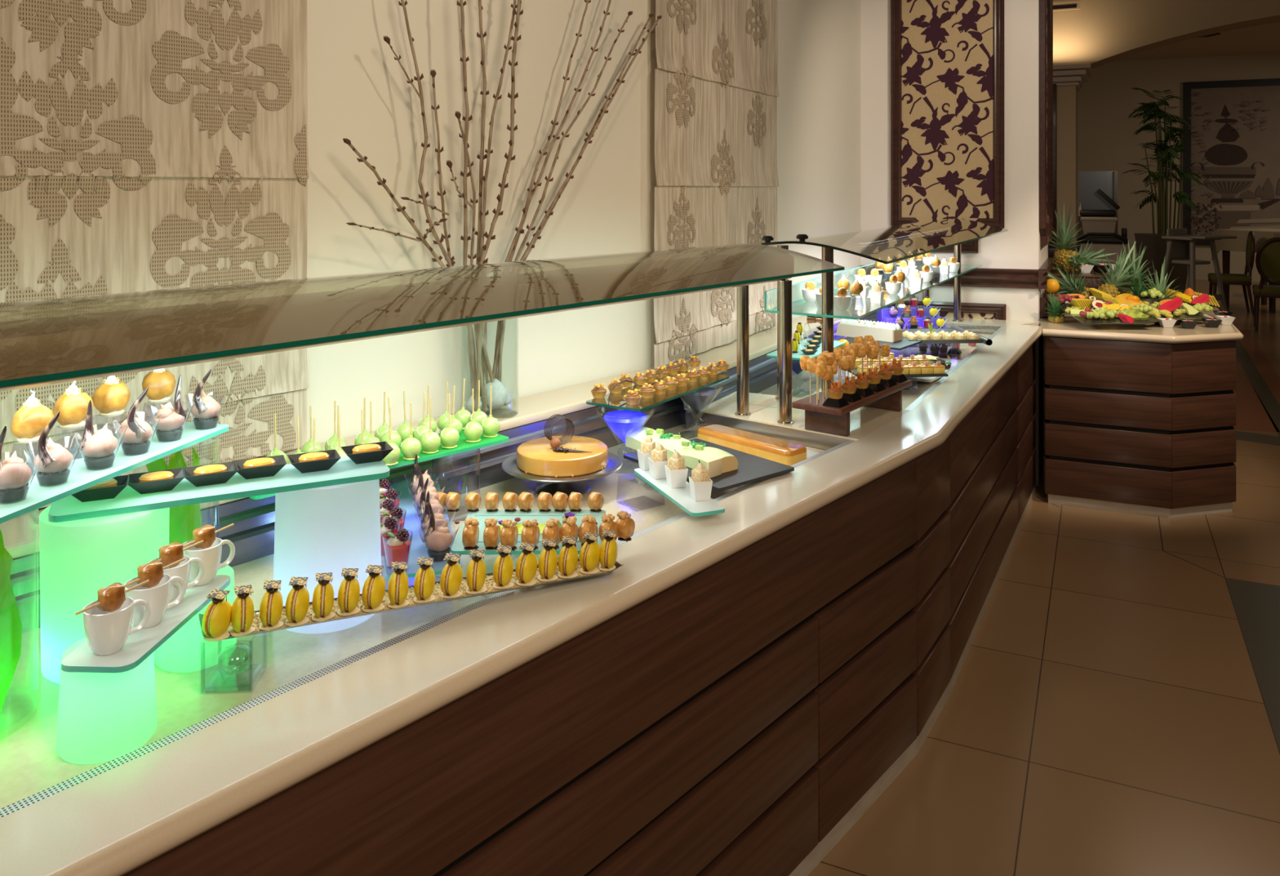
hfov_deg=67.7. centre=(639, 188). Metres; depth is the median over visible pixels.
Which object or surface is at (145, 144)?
wall panel
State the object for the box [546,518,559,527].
crumb
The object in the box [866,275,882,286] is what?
cup
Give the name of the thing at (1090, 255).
pineapple
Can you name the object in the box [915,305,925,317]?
cup
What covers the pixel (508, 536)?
roll
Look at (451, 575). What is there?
macaron
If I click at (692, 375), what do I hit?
tartlet
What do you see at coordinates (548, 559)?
macaron
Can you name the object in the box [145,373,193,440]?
cup
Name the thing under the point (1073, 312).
slice
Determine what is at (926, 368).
cheesecake square
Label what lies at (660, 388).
tartlet
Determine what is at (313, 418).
cake pop
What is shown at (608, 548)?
macaron
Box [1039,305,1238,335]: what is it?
countertop
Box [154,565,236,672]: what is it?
frosted riser
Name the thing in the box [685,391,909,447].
countertop
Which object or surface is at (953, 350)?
pedestal
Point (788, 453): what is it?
caramel flan
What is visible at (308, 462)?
dish
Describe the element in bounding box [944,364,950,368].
raspberry
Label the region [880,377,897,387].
pedestal
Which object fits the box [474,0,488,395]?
twig
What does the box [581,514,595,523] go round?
crumb
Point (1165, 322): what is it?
square bowl
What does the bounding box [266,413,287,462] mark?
cake pop
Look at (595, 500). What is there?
roll
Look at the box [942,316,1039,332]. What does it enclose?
countertop
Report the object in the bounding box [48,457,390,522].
glass plate
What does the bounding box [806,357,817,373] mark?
pastry lollipop
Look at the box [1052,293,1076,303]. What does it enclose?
grape bunch
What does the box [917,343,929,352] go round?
cup
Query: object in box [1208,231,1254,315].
dining chair
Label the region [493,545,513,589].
macaron
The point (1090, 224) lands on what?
plastic tub
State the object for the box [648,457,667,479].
cup
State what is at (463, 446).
tray
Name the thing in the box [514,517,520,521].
cranberry
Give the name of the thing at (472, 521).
crumb
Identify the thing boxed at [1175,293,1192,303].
slices
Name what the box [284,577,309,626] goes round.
macaron
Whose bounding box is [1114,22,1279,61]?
ceiling
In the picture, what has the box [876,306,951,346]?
stand
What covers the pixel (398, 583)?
macaron
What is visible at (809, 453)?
tray
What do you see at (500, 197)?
twig
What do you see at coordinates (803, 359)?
pastry lollipop
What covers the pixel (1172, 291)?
slices
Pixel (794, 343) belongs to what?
macaron
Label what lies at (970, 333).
roll
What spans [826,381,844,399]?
tartlet
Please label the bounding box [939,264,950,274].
cup
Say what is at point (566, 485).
cake stand
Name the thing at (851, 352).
pastry lollipop
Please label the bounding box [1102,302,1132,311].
slices
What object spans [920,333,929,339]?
roll
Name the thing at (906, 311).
tartlet
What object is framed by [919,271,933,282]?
cup
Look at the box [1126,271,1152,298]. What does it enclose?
pineapple
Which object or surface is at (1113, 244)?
trolley
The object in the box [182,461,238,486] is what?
dish
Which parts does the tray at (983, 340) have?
tube handle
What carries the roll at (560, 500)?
on the plate at (542, 517)
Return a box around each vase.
[0,508,38,728]
[131,435,219,544]
[464,272,518,415]
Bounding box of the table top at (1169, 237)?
[1161,235,1236,240]
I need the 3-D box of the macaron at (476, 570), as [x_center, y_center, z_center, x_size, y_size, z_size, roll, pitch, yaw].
[-0.281,0.659,1.640,0.036,0.068,0.053,0,0,-3]
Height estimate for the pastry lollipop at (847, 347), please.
0.136 m
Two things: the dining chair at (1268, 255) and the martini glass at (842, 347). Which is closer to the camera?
the martini glass at (842, 347)
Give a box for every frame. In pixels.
[891,300,1005,334]
[1040,289,1048,317]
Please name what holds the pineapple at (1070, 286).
on the counter at (1139, 419)
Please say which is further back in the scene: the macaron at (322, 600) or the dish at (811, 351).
the dish at (811, 351)
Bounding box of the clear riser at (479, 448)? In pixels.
[431,448,479,510]
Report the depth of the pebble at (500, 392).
2.59 m
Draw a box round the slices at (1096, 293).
[1088,288,1111,300]
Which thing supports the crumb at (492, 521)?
on the roll at (491, 535)
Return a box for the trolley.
[1077,227,1128,271]
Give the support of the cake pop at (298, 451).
on the tray at (463, 446)
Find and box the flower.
[564,511,575,518]
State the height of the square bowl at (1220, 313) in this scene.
0.044 m
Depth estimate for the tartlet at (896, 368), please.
3.10 m
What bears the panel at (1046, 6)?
attached to the wall at (1020, 246)
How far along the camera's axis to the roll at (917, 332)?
4.24 m
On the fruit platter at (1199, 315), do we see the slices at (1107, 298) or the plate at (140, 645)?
the slices at (1107, 298)
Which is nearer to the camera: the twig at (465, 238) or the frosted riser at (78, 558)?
the frosted riser at (78, 558)
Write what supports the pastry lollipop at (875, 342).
on the wooden stand at (819, 418)
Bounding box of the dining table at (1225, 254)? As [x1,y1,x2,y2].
[1222,249,1275,312]
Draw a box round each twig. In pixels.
[342,137,493,382]
[398,0,475,388]
[430,69,474,395]
[454,111,488,383]
[457,0,487,410]
[473,0,517,399]
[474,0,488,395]
[474,0,523,411]
[486,15,662,408]
[493,0,611,378]
[494,13,653,377]
[497,10,632,381]
[498,0,591,382]
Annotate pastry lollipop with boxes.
[800,355,810,403]
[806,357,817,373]
[814,361,826,404]
[816,354,827,399]
[818,360,827,399]
[822,365,833,402]
[825,351,835,396]
[831,360,838,385]
[833,346,843,381]
[838,355,850,382]
[843,345,853,382]
[845,347,856,379]
[847,355,855,377]
[848,342,858,376]
[853,335,864,376]
[856,343,866,373]
[863,334,874,368]
[865,341,875,371]
[866,345,879,374]
[871,339,880,370]
[880,343,890,356]
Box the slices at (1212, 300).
[1194,291,1219,306]
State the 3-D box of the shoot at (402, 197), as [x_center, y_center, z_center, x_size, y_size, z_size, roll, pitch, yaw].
[-0.551,0.047,2.454,0.017,0.050,0.151,0,0,40]
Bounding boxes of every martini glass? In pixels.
[595,409,653,462]
[679,385,723,431]
[791,357,816,392]
[835,338,850,379]
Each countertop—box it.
[0,311,1042,875]
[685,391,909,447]
[911,319,1040,417]
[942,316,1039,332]
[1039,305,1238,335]
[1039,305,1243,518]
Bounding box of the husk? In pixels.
[928,322,933,333]
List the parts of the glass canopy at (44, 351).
post, post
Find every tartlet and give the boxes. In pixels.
[590,382,607,398]
[607,377,623,393]
[617,373,633,387]
[623,388,641,404]
[631,372,647,385]
[638,382,655,398]
[644,368,657,382]
[651,379,667,394]
[654,364,669,378]
[663,376,678,390]
[665,361,679,374]
[675,359,689,371]
[675,373,689,386]
[685,368,699,382]
[687,355,701,367]
[696,365,710,379]
[706,362,719,375]
[715,359,728,371]
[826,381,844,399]
[840,376,857,393]
[853,371,870,388]
[866,366,882,383]
[877,362,893,379]
[889,358,904,374]
[897,299,905,303]
[903,305,911,314]
[908,315,918,324]
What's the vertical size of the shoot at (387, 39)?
0.157 m
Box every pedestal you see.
[822,397,848,408]
[841,391,862,402]
[855,386,874,397]
[867,382,885,391]
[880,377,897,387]
[891,373,907,382]
[894,302,905,307]
[902,313,912,317]
[906,324,919,328]
[946,347,961,354]
[1043,293,1057,318]
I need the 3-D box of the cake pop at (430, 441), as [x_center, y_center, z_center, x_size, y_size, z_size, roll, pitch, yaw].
[-0.476,0.537,2.166,0.045,0.123,0.045,0,0,-15]
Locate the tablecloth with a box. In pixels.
[1211,228,1279,260]
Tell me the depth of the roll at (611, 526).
1.84 m
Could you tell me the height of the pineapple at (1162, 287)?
0.341 m
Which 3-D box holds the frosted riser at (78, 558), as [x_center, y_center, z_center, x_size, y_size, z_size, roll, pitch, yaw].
[-0.872,0.643,1.557,0.186,0.251,0.186,0,0,0]
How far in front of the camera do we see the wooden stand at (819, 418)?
2.81 m
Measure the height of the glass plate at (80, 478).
0.008 m
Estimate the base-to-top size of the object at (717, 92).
1.496 m
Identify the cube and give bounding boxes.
[200,632,266,694]
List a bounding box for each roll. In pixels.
[436,491,447,511]
[445,492,460,511]
[462,524,479,549]
[464,492,481,512]
[483,524,500,549]
[484,492,498,511]
[500,524,518,551]
[502,492,518,512]
[517,491,534,512]
[520,525,539,550]
[537,492,552,511]
[542,524,560,550]
[551,491,568,512]
[559,521,578,546]
[568,492,582,512]
[577,520,598,546]
[587,491,604,512]
[598,520,618,542]
[615,515,635,542]
[902,330,909,337]
[906,332,913,337]
[908,333,917,339]
[914,330,921,337]
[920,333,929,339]
[930,331,937,339]
[933,333,942,339]
[937,330,945,337]
[942,331,949,339]
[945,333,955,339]
[950,330,957,335]
[954,331,961,339]
[957,333,967,339]
[966,331,973,339]
[969,333,979,339]
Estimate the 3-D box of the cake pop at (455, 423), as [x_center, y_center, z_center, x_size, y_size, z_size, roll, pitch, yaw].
[-0.450,0.538,2.296,0.045,0.124,0.045,0,0,31]
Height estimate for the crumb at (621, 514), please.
0.014 m
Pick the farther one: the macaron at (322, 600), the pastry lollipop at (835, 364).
the pastry lollipop at (835, 364)
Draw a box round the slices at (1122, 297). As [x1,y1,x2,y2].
[1115,293,1146,306]
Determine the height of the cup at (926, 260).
0.046 m
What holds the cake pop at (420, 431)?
on the tray at (463, 446)
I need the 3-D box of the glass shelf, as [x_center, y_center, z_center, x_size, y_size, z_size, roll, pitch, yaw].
[1.139,0.404,4.221,0.329,0.104,2.423,0,0,29]
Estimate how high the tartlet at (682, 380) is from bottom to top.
0.039 m
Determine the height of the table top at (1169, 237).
0.052 m
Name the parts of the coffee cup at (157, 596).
handle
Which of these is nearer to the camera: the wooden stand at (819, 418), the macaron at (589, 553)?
the macaron at (589, 553)
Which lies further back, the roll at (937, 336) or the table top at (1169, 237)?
the table top at (1169, 237)
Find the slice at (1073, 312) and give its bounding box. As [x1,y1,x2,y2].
[1070,308,1084,316]
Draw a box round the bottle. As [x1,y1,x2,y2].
[1078,202,1082,216]
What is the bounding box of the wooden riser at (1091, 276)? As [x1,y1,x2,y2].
[1048,269,1137,294]
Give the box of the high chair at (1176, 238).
[1161,228,1236,310]
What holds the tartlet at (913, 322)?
on the pedestal at (911, 326)
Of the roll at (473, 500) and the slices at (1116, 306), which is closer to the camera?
the roll at (473, 500)
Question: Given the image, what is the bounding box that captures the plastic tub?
[1080,217,1117,236]
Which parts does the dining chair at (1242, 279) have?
leg, leg, seat frame, seat, leg, backrest, frame, leg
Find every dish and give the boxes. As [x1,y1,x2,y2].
[71,474,129,502]
[127,467,184,493]
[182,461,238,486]
[232,454,286,479]
[287,448,341,473]
[340,440,393,464]
[800,348,817,355]
[804,344,820,349]
[806,339,822,344]
[810,335,822,340]
[813,330,822,335]
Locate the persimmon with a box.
[1125,294,1140,302]
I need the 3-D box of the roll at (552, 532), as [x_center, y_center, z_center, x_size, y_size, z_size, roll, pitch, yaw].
[-0.167,0.667,1.832,0.028,0.045,0.041,0,0,21]
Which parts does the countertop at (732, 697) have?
panel, drawer, drawer, drawer, drawer, drawer, drawer, drawer, drawer, drawer, panel, drawer, drawer, drawer, panel, drawer, drawer, drawer, panel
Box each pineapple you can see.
[1044,291,1066,323]
[1047,257,1097,299]
[1048,201,1088,267]
[1056,250,1086,273]
[1075,241,1115,270]
[1093,242,1146,300]
[1112,241,1158,293]
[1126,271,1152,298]
[1142,257,1182,300]
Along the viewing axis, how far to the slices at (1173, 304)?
5.09 m
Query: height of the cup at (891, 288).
0.046 m
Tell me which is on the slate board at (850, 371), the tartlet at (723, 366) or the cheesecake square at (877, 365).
the cheesecake square at (877, 365)
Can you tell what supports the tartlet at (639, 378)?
on the plate at (691, 387)
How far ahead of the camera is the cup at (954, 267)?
4.72 m
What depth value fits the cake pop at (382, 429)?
2.22 m
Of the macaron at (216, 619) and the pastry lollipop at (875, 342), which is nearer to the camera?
the macaron at (216, 619)
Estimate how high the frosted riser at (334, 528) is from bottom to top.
0.251 m
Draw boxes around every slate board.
[623,438,794,491]
[835,336,922,350]
[836,357,948,377]
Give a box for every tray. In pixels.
[198,559,622,639]
[248,429,509,499]
[687,437,818,458]
[900,324,992,345]
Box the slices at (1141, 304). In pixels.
[1139,303,1159,312]
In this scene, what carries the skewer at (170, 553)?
on the coffee cup at (182, 570)
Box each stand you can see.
[501,451,622,497]
[791,377,912,436]
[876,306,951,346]
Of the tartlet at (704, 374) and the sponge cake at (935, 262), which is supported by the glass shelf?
the sponge cake at (935, 262)
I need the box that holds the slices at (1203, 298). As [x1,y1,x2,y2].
[1190,293,1209,304]
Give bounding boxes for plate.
[0,421,228,524]
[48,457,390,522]
[61,574,231,673]
[383,473,462,579]
[450,510,605,555]
[586,370,728,411]
[634,467,724,516]
[766,337,846,359]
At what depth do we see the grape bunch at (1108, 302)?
5.06 m
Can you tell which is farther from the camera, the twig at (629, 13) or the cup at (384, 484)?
the twig at (629, 13)
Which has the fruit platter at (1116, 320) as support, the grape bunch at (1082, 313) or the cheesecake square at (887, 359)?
the grape bunch at (1082, 313)
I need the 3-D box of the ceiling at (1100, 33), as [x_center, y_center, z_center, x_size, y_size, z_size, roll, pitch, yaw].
[4.721,-1.730,8.833,3.749,1.201,0.450,0,0,26]
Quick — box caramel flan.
[697,424,806,466]
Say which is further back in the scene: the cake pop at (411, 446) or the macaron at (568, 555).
the cake pop at (411, 446)
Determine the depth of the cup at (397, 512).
1.87 m
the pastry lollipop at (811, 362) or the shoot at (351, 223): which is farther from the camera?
the pastry lollipop at (811, 362)
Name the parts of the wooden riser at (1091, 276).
box lid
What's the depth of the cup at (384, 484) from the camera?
2.05 m
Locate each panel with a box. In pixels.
[890,0,1004,253]
[1039,0,1053,245]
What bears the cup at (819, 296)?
on the glass shelf
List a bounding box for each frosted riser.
[39,505,169,684]
[56,637,157,764]
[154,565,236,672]
[273,479,381,634]
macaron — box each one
[201,589,231,641]
[230,584,255,636]
[258,580,284,631]
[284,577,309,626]
[311,572,335,622]
[337,568,360,616]
[361,564,385,612]
[386,561,409,608]
[413,557,435,603]
[440,552,462,599]
[465,549,486,594]
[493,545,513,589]
[515,542,537,586]
[537,538,558,582]
[558,535,577,578]
[579,532,599,574]
[598,529,617,571]
[791,337,806,352]
[793,330,808,343]
[796,322,810,335]
[922,296,933,306]
[928,306,940,317]
[936,317,947,328]
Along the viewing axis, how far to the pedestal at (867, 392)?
2.89 m
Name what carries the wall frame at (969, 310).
attached to the wall at (1020, 246)
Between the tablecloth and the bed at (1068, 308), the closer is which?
the bed at (1068, 308)
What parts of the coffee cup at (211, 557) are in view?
handle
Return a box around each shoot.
[346,222,420,241]
[383,35,421,98]
[400,196,448,215]
[421,217,447,240]
[446,160,473,208]
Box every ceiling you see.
[1053,0,1279,69]
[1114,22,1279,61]
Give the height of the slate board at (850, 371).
0.008 m
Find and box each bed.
[1065,306,1118,319]
[1128,301,1186,318]
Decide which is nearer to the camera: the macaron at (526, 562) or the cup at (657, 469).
the macaron at (526, 562)
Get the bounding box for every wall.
[250,0,650,458]
[650,0,861,450]
[861,0,1048,485]
[1077,53,1279,281]
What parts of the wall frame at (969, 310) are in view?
frame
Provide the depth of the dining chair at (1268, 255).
10.75 m
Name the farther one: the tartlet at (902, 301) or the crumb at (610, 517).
the tartlet at (902, 301)
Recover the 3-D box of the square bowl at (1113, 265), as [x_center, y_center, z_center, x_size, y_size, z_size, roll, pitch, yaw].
[2.852,0.485,5.820,0.084,0.051,0.084,0,0,0]
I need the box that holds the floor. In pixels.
[808,279,1279,875]
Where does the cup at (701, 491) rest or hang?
on the plate at (682, 497)
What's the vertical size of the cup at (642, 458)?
0.043 m
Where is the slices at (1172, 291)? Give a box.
[1165,288,1186,302]
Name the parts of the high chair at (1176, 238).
leg, seat, leg, leg, leg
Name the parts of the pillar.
wall frame, chair rail, cornice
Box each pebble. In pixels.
[466,394,482,412]
[484,377,507,409]
[503,391,511,405]
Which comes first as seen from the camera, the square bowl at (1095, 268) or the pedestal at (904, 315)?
the pedestal at (904, 315)
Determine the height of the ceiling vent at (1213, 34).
0.020 m
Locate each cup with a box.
[0,425,43,502]
[28,411,82,485]
[71,400,127,469]
[82,596,150,655]
[109,386,162,454]
[123,573,186,628]
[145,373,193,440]
[148,555,204,603]
[182,537,235,586]
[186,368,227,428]
[379,478,394,498]
[379,488,401,508]
[379,497,398,520]
[380,506,406,529]
[380,516,399,555]
[382,528,413,568]
[404,453,439,500]
[408,464,444,514]
[411,478,450,525]
[414,491,455,537]
[417,502,459,560]
[636,448,651,470]
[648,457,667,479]
[664,465,688,488]
[688,476,712,501]
[801,288,818,302]
[815,293,822,306]
[833,294,851,310]
[853,275,868,284]
[856,285,869,298]
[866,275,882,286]
[869,289,884,303]
[885,281,901,294]
[886,302,900,317]
[895,309,905,328]
[896,266,910,276]
[906,266,916,275]
[909,295,918,306]
[911,276,923,288]
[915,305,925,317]
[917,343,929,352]
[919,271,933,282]
[921,256,933,265]
[922,315,932,328]
[928,343,940,355]
[937,343,948,352]
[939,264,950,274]
[947,262,959,271]
[951,343,959,348]
[968,332,976,346]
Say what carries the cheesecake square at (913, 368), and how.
on the slate board at (850, 371)
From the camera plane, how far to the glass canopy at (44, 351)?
1.75 m
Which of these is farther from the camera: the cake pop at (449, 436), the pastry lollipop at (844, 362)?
the pastry lollipop at (844, 362)
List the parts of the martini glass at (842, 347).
stem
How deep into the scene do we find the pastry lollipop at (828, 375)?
2.77 m
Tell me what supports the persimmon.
on the fruit platter at (1199, 315)
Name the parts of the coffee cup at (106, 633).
handle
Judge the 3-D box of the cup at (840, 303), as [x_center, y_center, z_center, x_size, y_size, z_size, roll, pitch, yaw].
[0.695,0.394,3.277,0.062,0.046,0.061,0,0,0]
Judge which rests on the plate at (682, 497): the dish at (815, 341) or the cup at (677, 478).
the cup at (677, 478)
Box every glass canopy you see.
[0,243,844,424]
[761,218,1008,399]
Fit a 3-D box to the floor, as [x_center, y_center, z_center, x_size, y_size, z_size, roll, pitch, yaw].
[8.185,1.620,7.698,20.000,0.001,27.000,0,0,26]
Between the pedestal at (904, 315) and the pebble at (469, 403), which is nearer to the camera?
the pebble at (469, 403)
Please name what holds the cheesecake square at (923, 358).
on the slate board at (850, 371)
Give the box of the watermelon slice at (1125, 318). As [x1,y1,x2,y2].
[1116,313,1133,323]
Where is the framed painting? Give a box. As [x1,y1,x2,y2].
[1182,78,1279,244]
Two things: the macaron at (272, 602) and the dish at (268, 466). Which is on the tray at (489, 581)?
the macaron at (272, 602)
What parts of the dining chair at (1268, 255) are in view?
leg, leg, seat, seat frame, frame, backrest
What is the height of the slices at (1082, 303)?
0.079 m
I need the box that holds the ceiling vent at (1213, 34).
[1196,32,1220,37]
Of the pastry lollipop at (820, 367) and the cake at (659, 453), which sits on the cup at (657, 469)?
the cake at (659, 453)
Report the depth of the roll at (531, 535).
1.82 m
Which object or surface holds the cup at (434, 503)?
on the glass plate at (418, 549)
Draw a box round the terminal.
[1080,188,1119,216]
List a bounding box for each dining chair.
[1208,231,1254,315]
[1252,236,1279,331]
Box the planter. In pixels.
[1134,232,1191,297]
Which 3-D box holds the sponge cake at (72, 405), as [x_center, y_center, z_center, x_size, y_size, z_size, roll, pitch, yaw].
[-0.948,0.383,1.597,0.058,0.128,0.059,0,0,44]
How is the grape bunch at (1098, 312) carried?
on the fruit platter at (1116, 320)
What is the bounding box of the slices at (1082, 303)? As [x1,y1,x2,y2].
[1070,298,1093,309]
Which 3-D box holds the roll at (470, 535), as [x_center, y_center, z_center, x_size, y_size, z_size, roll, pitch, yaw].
[-0.323,0.667,1.830,0.028,0.045,0.041,0,0,6]
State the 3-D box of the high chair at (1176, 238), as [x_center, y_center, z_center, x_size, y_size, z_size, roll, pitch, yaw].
[6.379,1.048,10.950,0.588,1.152,0.654,0,0,-20]
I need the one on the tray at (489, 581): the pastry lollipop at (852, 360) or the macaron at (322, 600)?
the macaron at (322, 600)
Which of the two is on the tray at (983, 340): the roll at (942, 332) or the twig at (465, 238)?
the roll at (942, 332)
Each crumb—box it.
[464,516,479,526]
[484,517,497,526]
[501,518,515,528]
[522,519,537,528]
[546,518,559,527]
[562,515,577,525]
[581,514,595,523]
[601,513,614,522]
[617,510,631,519]
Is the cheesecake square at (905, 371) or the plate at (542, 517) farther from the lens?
the cheesecake square at (905, 371)
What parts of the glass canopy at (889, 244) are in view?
knob, post, knob, post, curved glass, post, post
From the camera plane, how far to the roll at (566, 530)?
1.83 m
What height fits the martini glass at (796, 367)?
0.138 m
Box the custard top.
[914,354,938,359]
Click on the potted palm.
(1155, 251)
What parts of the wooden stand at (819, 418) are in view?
leg, leg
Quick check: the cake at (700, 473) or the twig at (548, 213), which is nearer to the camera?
the cake at (700, 473)
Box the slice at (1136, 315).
[1123,307,1149,319]
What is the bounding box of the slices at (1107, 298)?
[1101,294,1121,304]
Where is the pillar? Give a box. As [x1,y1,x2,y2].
[1048,62,1092,269]
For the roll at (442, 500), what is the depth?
2.03 m
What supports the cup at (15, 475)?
on the glass plate at (80, 478)
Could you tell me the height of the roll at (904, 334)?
0.032 m
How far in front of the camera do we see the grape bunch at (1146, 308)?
5.03 m
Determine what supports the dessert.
on the platter at (953, 362)
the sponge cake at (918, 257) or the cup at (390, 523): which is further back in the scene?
the sponge cake at (918, 257)
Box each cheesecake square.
[853,359,860,368]
[857,355,871,365]
[857,362,871,374]
[868,355,884,364]
[871,361,884,372]
[880,355,893,364]
[882,351,894,358]
[894,355,906,364]
[901,361,908,374]
[904,354,919,364]
[906,361,920,374]
[915,354,930,364]
[918,360,933,373]
[929,360,945,373]
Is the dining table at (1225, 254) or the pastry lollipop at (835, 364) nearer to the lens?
the pastry lollipop at (835, 364)
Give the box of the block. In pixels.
[904,355,958,359]
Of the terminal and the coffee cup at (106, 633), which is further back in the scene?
the terminal
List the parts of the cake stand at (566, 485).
plate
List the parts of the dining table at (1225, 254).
leg, leg, leg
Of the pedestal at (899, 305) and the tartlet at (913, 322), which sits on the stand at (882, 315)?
the pedestal at (899, 305)
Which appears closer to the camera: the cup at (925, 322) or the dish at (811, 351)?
the dish at (811, 351)
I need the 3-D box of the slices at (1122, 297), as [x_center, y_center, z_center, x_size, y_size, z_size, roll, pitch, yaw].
[2.670,0.620,5.227,0.188,0.076,0.190,0,0,0]
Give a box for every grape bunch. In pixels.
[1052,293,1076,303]
[1079,306,1094,317]
[1085,306,1117,318]
[1104,299,1115,305]
[1106,306,1127,315]
[1136,303,1154,313]
[1140,287,1164,298]
[1192,302,1213,311]
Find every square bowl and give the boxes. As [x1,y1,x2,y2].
[1077,264,1093,272]
[1091,264,1109,272]
[1097,263,1115,271]
[1156,318,1176,327]
[1177,319,1198,328]
[1201,318,1222,327]
[1213,310,1232,315]
[1214,315,1235,324]
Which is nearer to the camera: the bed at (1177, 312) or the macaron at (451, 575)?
the macaron at (451, 575)
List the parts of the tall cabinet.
panel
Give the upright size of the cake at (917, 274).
0.060 m
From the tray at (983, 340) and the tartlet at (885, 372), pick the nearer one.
the tartlet at (885, 372)
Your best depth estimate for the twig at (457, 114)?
2.57 m
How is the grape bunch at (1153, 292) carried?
on the fruit platter at (1199, 315)
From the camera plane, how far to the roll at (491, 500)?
2.03 m
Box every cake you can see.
[10,390,53,443]
[53,381,93,429]
[92,375,130,417]
[142,368,176,403]
[516,413,608,477]
[625,426,737,478]
[640,434,655,453]
[651,441,666,462]
[667,448,684,470]
[691,460,709,482]
[835,316,902,342]
[837,274,849,291]
[849,278,863,306]
[857,275,866,287]
[872,280,880,291]
[874,261,884,279]
[882,263,893,282]
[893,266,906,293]
[894,259,903,272]
[908,257,915,266]
[913,267,920,278]
[914,254,923,267]
[930,254,941,275]
[941,257,947,265]
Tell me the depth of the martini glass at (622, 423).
2.59 m
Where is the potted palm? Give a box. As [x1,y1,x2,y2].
[1121,87,1206,297]
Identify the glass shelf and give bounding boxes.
[764,262,982,323]
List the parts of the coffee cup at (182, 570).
handle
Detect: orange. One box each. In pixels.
[1044,278,1059,293]
[1182,287,1195,297]
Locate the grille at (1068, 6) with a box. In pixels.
[1053,2,1079,10]
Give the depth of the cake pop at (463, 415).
2.37 m
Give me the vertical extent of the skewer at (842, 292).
0.039 m
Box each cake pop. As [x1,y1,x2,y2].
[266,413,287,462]
[287,414,303,464]
[300,405,322,453]
[313,417,315,451]
[324,400,345,450]
[327,404,346,450]
[337,413,348,457]
[354,397,369,444]
[360,408,364,444]
[363,401,380,444]
[373,391,389,441]
[381,397,401,447]
[382,406,400,466]
[395,391,414,444]
[400,402,421,460]
[413,391,429,441]
[417,384,436,432]
[420,397,440,453]
[436,381,452,432]
[440,393,459,448]
[443,385,462,434]
[454,378,471,429]
[463,388,483,442]
[469,380,488,425]
[481,385,499,437]
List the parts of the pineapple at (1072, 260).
crown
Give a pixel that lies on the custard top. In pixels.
(930, 357)
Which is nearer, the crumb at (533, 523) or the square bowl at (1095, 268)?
the crumb at (533, 523)
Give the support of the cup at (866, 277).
on the glass shelf
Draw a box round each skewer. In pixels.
[75,579,149,615]
[124,557,185,587]
[158,540,203,568]
[182,523,234,549]
[804,280,815,289]
[837,287,846,297]
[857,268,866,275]
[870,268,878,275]
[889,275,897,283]
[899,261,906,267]
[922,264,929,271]
[924,252,930,257]
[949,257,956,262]
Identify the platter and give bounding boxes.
[906,357,961,382]
[1048,300,1155,324]
[1102,297,1214,322]
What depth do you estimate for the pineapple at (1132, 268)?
5.48 m
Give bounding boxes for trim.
[860,257,1054,288]
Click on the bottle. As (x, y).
(1080, 207)
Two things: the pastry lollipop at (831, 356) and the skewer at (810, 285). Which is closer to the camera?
the pastry lollipop at (831, 356)
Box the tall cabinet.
[1077,170,1117,235]
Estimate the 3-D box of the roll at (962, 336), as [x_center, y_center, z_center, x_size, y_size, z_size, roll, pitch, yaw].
[1.411,0.650,4.174,0.038,0.032,0.038,0,0,-31]
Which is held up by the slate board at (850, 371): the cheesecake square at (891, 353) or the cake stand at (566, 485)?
the cheesecake square at (891, 353)
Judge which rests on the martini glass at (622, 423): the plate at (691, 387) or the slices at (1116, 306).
the plate at (691, 387)
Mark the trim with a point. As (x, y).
(979, 277)

